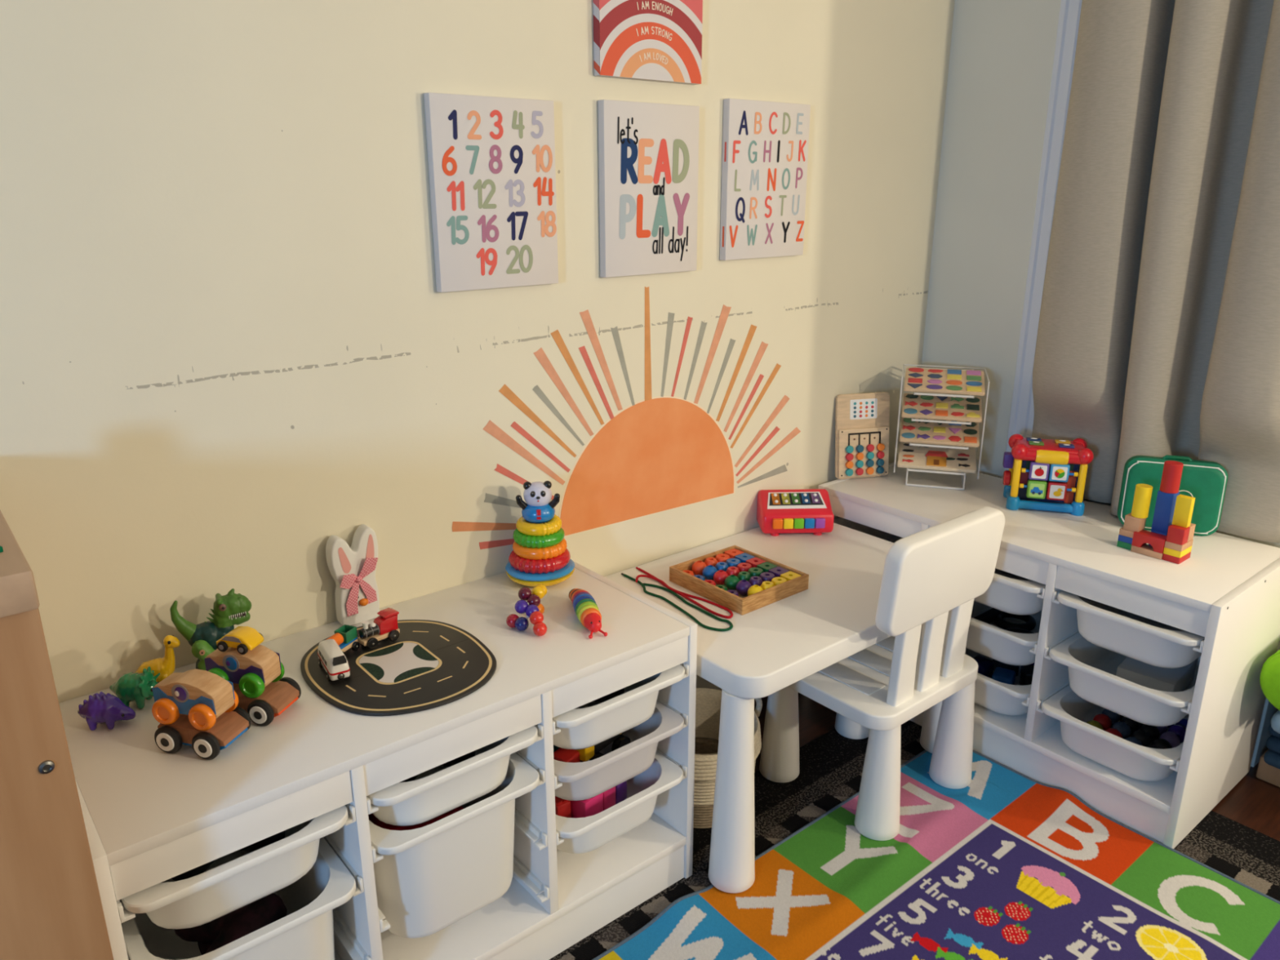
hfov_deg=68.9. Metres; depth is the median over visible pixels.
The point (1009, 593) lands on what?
storage bin
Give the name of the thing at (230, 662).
print
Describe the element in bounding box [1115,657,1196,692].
storage box
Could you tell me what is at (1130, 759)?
storage bin
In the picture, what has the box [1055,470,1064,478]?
picture
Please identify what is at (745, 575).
bead
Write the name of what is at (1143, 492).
block
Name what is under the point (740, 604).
tray
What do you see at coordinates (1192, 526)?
block
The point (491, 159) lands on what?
canvas
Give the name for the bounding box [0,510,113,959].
wooden unit
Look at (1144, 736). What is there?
ball
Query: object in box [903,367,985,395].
puzzle
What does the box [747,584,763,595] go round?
bead
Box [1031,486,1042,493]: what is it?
picture
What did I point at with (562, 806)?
brick
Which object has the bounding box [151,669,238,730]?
toy car
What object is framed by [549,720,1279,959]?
rug
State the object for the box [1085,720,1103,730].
ball
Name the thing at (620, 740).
toy digger
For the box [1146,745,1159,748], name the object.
ball
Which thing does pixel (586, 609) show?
toy caterpillar
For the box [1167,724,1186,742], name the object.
ball
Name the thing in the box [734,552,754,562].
bead
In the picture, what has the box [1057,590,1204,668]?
storage bin
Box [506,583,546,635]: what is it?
cluster
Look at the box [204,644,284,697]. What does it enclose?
toy car
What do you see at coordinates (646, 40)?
canvas
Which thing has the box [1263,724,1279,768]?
folded blanket
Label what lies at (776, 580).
bead
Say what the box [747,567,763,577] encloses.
bead
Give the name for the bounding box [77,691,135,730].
dinosaur
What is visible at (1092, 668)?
storage bin
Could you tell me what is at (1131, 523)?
block
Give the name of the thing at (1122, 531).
block
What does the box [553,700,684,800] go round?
storage bin
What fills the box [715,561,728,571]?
bead
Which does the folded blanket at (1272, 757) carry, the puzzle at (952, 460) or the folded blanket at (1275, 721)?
the folded blanket at (1275, 721)
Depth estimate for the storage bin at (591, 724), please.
1.64 m
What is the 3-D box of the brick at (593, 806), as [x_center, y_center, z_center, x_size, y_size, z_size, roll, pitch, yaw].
[-0.102,0.621,1.767,0.044,0.078,0.050,14,23,38]
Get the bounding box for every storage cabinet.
[58,561,697,959]
[817,461,1279,848]
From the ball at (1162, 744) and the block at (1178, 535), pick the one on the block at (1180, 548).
the block at (1178, 535)
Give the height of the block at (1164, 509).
0.090 m
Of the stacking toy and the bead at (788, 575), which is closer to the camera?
the stacking toy
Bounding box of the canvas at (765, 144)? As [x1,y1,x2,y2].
[720,97,810,260]
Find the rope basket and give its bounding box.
[693,688,762,828]
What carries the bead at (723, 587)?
in the tray
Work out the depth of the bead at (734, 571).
2.07 m
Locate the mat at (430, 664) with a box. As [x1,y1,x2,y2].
[300,619,496,715]
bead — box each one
[682,569,693,575]
[691,560,706,575]
[693,574,705,580]
[702,564,717,580]
[704,557,717,567]
[704,579,715,585]
[713,569,728,585]
[715,553,729,562]
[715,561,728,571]
[715,584,727,591]
[724,548,743,558]
[724,574,739,590]
[725,558,741,567]
[725,566,739,576]
[727,590,738,595]
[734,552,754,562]
[735,579,751,595]
[737,562,751,572]
[737,571,751,581]
[746,557,765,567]
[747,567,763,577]
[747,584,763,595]
[748,576,763,586]
[757,561,777,572]
[759,572,775,582]
[760,581,774,590]
[768,566,789,577]
[771,577,786,586]
[780,571,800,581]
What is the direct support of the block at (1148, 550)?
on the storage cabinet at (1227, 593)
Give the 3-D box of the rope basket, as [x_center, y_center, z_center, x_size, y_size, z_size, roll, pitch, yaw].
[0.132,0.610,2.103,0.312,0.227,0.290,-14,22,-37]
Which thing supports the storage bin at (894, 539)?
in the storage cabinet at (1227, 593)
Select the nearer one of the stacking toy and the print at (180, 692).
the print at (180, 692)
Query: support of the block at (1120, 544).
on the storage cabinet at (1227, 593)
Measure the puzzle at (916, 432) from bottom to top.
0.044 m
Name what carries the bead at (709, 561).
in the tray
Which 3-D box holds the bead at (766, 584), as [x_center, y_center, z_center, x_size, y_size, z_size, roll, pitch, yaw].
[0.274,0.235,2.007,0.033,0.028,0.033,-14,22,-37]
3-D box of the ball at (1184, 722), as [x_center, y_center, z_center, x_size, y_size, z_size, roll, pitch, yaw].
[1.264,0.573,2.161,0.041,0.041,0.041,-14,22,-37]
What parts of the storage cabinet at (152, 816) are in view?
panel, rail, rail, rail, panel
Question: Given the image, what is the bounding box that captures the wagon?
[325,624,359,655]
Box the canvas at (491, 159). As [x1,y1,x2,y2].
[423,92,558,292]
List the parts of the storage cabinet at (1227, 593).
panel, rail, rail, panel, rail, panel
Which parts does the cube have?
knob, rail, post, post, rail, panel, plate, rail, panel, post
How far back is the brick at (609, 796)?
1.79 m
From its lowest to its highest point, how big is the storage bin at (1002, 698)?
0.100 m
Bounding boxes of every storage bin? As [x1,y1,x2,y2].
[120,804,348,928]
[120,836,355,959]
[366,725,537,826]
[368,752,539,938]
[552,664,684,749]
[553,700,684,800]
[555,751,683,853]
[884,535,902,542]
[964,648,1031,715]
[965,600,1042,666]
[973,568,1045,614]
[1041,684,1189,781]
[1048,631,1200,726]
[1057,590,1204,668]
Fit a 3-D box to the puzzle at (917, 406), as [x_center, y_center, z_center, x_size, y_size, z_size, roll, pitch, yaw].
[0.802,-0.194,2.479,0.200,0.044,0.117,5,18,16]
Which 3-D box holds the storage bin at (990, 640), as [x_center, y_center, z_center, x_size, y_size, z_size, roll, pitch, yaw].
[0.951,0.347,2.349,0.400,0.100,0.291,-14,22,-37]
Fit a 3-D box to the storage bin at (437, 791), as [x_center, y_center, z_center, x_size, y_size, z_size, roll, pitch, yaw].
[-0.394,0.441,1.590,0.291,0.100,0.400,-14,22,-37]
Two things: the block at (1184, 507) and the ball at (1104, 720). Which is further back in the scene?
the ball at (1104, 720)
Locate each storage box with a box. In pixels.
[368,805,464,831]
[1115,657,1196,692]
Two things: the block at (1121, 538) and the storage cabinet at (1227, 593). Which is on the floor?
the storage cabinet at (1227, 593)
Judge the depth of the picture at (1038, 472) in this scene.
2.27 m
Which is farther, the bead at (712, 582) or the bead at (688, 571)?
the bead at (688, 571)
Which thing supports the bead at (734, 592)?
in the tray
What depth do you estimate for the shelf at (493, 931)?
1.68 m
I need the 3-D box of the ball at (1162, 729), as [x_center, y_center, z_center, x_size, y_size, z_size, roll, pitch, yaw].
[1.203,0.571,2.167,0.041,0.041,0.041,-14,22,-37]
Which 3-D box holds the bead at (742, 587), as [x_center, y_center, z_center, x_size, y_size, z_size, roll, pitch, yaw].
[0.224,0.232,2.009,0.034,0.032,0.034,-14,22,-37]
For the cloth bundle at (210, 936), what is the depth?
1.42 m
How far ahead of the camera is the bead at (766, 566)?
2.10 m
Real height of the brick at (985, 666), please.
0.060 m
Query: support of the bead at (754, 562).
in the tray
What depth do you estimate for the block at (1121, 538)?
2.06 m
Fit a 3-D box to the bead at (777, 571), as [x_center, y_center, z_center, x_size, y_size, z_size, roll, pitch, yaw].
[0.309,0.213,2.077,0.034,0.026,0.034,-14,22,-37]
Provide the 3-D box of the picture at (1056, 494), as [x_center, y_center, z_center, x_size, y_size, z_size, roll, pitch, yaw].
[1.018,0.034,2.273,0.018,0.014,0.001,5,18,15]
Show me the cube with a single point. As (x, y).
(1049, 470)
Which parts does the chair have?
leg, leg, leg, seat, backrest, leg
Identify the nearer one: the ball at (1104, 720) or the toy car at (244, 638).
the toy car at (244, 638)
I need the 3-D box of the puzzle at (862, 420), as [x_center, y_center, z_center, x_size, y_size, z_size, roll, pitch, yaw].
[0.610,-0.119,2.543,0.156,0.231,0.054,-4,18,-13]
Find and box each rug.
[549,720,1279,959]
[591,750,1279,959]
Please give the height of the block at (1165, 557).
0.014 m
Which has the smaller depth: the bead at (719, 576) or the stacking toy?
the stacking toy
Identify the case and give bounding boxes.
[1117,454,1227,536]
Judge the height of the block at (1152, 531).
0.048 m
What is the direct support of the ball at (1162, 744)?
in the storage bin at (1130, 759)
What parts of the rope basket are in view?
handle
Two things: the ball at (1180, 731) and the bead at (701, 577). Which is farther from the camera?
the ball at (1180, 731)
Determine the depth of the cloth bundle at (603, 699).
1.76 m
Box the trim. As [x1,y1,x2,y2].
[1003,0,1082,469]
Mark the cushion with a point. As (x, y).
(1269, 679)
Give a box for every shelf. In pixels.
[333,812,685,959]
[973,702,1177,813]
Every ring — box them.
[993,611,1035,631]
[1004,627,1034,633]
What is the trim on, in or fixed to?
attached to the wall at (1002, 56)
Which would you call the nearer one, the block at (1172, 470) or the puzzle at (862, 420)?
the block at (1172, 470)
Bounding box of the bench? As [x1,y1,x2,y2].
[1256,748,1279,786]
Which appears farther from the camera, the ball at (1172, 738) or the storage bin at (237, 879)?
the ball at (1172, 738)
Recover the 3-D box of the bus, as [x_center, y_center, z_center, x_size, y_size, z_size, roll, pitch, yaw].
[-0.502,0.293,1.527,0.038,0.048,0.093,-11,20,-30]
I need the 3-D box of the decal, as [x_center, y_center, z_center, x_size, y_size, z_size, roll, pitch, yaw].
[0.027,-0.168,2.103,1.033,0.532,0.001,-14,22,-37]
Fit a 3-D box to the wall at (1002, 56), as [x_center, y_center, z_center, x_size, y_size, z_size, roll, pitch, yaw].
[1.193,-0.632,2.275,0.100,2.510,1.020,-14,22,-37]
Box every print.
[174,686,186,700]
[225,657,236,670]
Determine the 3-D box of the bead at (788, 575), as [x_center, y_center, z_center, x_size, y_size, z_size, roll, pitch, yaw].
[0.331,0.222,2.052,0.034,0.026,0.034,-14,22,-37]
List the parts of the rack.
post, post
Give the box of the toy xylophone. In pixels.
[756,488,834,536]
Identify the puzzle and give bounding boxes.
[835,391,889,479]
[897,441,976,473]
[899,417,979,447]
[902,393,982,422]
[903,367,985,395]
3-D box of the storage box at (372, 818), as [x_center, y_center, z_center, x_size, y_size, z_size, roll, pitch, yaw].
[-0.375,0.621,1.555,0.120,0.196,0.160,-14,22,-37]
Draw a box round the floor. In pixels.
[754,692,1279,840]
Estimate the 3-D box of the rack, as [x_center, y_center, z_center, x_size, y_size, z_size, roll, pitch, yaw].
[0.813,-0.149,2.531,0.217,0.296,0.211,5,18,16]
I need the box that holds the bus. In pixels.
[317,639,350,681]
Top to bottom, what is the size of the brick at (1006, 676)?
0.060 m
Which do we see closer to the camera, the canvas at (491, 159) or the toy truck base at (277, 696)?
the toy truck base at (277, 696)
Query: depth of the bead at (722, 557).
2.15 m
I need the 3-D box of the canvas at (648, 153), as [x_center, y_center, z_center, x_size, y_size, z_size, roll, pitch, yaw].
[0.022,-0.604,1.947,0.255,0.340,0.020,-14,22,-37]
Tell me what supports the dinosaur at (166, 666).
on the storage cabinet at (152, 816)
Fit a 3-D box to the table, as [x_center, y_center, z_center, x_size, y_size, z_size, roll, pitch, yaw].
[0.321,0.459,2.179,0.815,0.490,0.550,-14,22,-37]
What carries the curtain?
hanging from the curtain rod
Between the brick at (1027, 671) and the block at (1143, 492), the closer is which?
the block at (1143, 492)
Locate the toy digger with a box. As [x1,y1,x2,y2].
[575,732,631,762]
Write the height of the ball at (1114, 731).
0.041 m
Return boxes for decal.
[452,286,800,549]
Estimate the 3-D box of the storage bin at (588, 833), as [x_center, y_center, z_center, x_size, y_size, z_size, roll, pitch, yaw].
[-0.144,0.589,1.854,0.291,0.100,0.400,-14,22,-37]
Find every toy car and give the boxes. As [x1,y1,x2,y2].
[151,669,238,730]
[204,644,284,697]
[216,626,263,654]
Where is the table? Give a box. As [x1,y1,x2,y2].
[604,522,965,893]
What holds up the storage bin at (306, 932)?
in the storage cabinet at (152, 816)
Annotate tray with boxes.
[669,545,808,615]
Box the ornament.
[325,524,379,625]
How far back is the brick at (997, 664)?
2.41 m
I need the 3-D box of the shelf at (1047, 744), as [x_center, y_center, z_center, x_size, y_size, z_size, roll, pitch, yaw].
[0.961,0.534,2.417,0.429,0.018,0.954,-14,22,-37]
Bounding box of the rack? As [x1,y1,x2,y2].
[893,364,989,490]
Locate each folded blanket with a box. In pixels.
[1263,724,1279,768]
[1271,709,1279,733]
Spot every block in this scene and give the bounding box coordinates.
[1116,540,1131,550]
[1117,534,1133,543]
[1119,527,1133,537]
[1123,512,1146,532]
[1130,544,1163,559]
[1131,483,1152,518]
[1131,529,1166,553]
[1148,529,1167,545]
[1151,490,1179,533]
[1160,460,1183,493]
[1162,551,1191,564]
[1163,546,1191,557]
[1164,539,1193,551]
[1165,524,1190,545]
[1171,494,1195,527]
[1187,523,1195,542]
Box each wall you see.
[0,0,955,702]
[919,0,1279,767]
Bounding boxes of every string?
[621,573,733,631]
[635,567,733,618]
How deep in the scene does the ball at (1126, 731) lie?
2.13 m
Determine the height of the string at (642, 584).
0.007 m
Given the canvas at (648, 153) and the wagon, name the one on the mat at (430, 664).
the wagon
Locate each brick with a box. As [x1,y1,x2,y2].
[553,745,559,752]
[553,747,580,762]
[555,795,570,817]
[570,792,603,817]
[603,786,615,810]
[615,780,626,804]
[973,655,994,678]
[991,666,1015,684]
[992,658,1019,676]
[1019,665,1034,685]
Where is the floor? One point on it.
(1253, 802)
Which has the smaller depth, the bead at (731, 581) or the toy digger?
the toy digger
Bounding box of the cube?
[1002,433,1093,515]
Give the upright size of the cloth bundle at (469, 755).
0.058 m
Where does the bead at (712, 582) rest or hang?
in the tray
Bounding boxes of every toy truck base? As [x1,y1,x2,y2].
[154,706,251,759]
[232,676,301,726]
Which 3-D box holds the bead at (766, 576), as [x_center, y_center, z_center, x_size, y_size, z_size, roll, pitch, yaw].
[0.280,0.221,2.055,0.034,0.026,0.034,-14,22,-37]
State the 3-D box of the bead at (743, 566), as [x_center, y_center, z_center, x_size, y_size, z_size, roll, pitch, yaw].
[0.236,0.205,2.106,0.034,0.026,0.034,-14,22,-37]
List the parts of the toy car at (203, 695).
panel, panel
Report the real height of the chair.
0.684 m
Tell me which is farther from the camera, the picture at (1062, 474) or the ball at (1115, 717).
the picture at (1062, 474)
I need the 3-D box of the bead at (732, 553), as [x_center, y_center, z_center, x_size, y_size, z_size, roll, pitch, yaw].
[0.220,0.181,2.180,0.034,0.026,0.034,-14,22,-37]
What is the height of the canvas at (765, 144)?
0.342 m
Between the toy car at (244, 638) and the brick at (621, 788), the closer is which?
the toy car at (244, 638)
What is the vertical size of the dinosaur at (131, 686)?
0.062 m
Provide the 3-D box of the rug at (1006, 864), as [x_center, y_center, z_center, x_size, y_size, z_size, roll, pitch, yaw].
[0.589,0.903,1.512,1.391,0.025,1.115,-14,22,-37]
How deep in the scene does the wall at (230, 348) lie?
1.60 m
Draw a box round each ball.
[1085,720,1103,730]
[1093,713,1111,730]
[1102,708,1120,724]
[1105,728,1122,737]
[1111,721,1131,739]
[1120,716,1139,733]
[1124,736,1142,746]
[1131,729,1151,746]
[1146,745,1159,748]
[1151,737,1172,749]
[1156,725,1167,734]
[1160,731,1179,747]
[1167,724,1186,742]
[1175,718,1188,728]
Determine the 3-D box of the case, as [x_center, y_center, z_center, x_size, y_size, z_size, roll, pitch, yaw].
[1.226,0.032,2.151,0.207,0.179,0.050,6,19,19]
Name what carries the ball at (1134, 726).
in the storage bin at (1130, 759)
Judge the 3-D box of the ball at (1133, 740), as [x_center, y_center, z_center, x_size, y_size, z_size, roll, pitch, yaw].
[1.104,0.596,2.089,0.041,0.041,0.041,-14,22,-37]
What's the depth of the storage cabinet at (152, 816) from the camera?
1.50 m
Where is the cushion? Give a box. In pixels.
[1259,648,1279,710]
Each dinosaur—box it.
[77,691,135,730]
[109,666,159,709]
[135,635,180,682]
[169,588,251,671]
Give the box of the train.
[357,607,399,648]
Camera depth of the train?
1.62 m
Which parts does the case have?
handle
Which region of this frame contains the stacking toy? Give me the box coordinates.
[505,480,574,586]
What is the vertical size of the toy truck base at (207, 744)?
0.042 m
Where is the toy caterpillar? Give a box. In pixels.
[568,588,607,639]
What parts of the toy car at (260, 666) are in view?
panel, panel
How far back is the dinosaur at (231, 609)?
1.51 m
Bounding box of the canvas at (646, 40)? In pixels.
[592,0,702,84]
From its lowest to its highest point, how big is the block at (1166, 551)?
0.014 m
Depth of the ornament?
1.69 m
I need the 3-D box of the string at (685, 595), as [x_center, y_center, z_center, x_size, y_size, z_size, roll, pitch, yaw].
[0.075,0.244,2.027,0.068,0.011,0.326,-14,22,-37]
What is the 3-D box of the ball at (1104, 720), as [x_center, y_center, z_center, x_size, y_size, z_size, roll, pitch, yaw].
[1.081,0.568,2.180,0.041,0.041,0.041,-14,22,-37]
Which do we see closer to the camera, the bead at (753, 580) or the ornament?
the ornament
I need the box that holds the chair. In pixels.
[759,506,1004,840]
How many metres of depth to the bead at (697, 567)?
2.10 m
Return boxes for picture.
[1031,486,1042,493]
[1035,468,1044,476]
[1053,491,1061,496]
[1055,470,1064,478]
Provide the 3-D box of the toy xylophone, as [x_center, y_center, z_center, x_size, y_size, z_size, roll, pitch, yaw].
[0.397,0.084,2.385,0.184,0.099,0.107,-1,18,-2]
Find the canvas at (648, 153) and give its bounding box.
[597,99,699,277]
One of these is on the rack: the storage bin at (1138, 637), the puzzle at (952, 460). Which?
the puzzle at (952, 460)
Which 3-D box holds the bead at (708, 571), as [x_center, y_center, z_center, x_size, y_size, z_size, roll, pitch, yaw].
[0.157,0.208,2.086,0.034,0.032,0.034,-14,22,-37]
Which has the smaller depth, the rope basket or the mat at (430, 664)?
the mat at (430, 664)
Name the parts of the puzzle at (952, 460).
barn door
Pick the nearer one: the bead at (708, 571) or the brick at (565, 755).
the brick at (565, 755)
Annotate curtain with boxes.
[1031,0,1279,543]
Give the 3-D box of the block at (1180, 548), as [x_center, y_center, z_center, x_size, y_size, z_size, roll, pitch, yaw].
[1.157,0.136,2.002,0.058,0.014,0.034,-14,22,-37]
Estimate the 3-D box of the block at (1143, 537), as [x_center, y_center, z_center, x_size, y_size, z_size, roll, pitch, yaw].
[1.113,0.133,2.031,0.032,0.031,0.064,-14,22,-37]
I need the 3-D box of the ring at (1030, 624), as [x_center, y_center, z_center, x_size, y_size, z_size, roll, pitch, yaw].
[0.966,0.363,2.408,0.106,0.021,0.106,-14,22,-37]
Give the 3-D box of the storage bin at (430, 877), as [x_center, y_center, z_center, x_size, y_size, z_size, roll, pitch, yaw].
[-0.394,0.584,1.635,0.291,0.230,0.400,-14,22,-37]

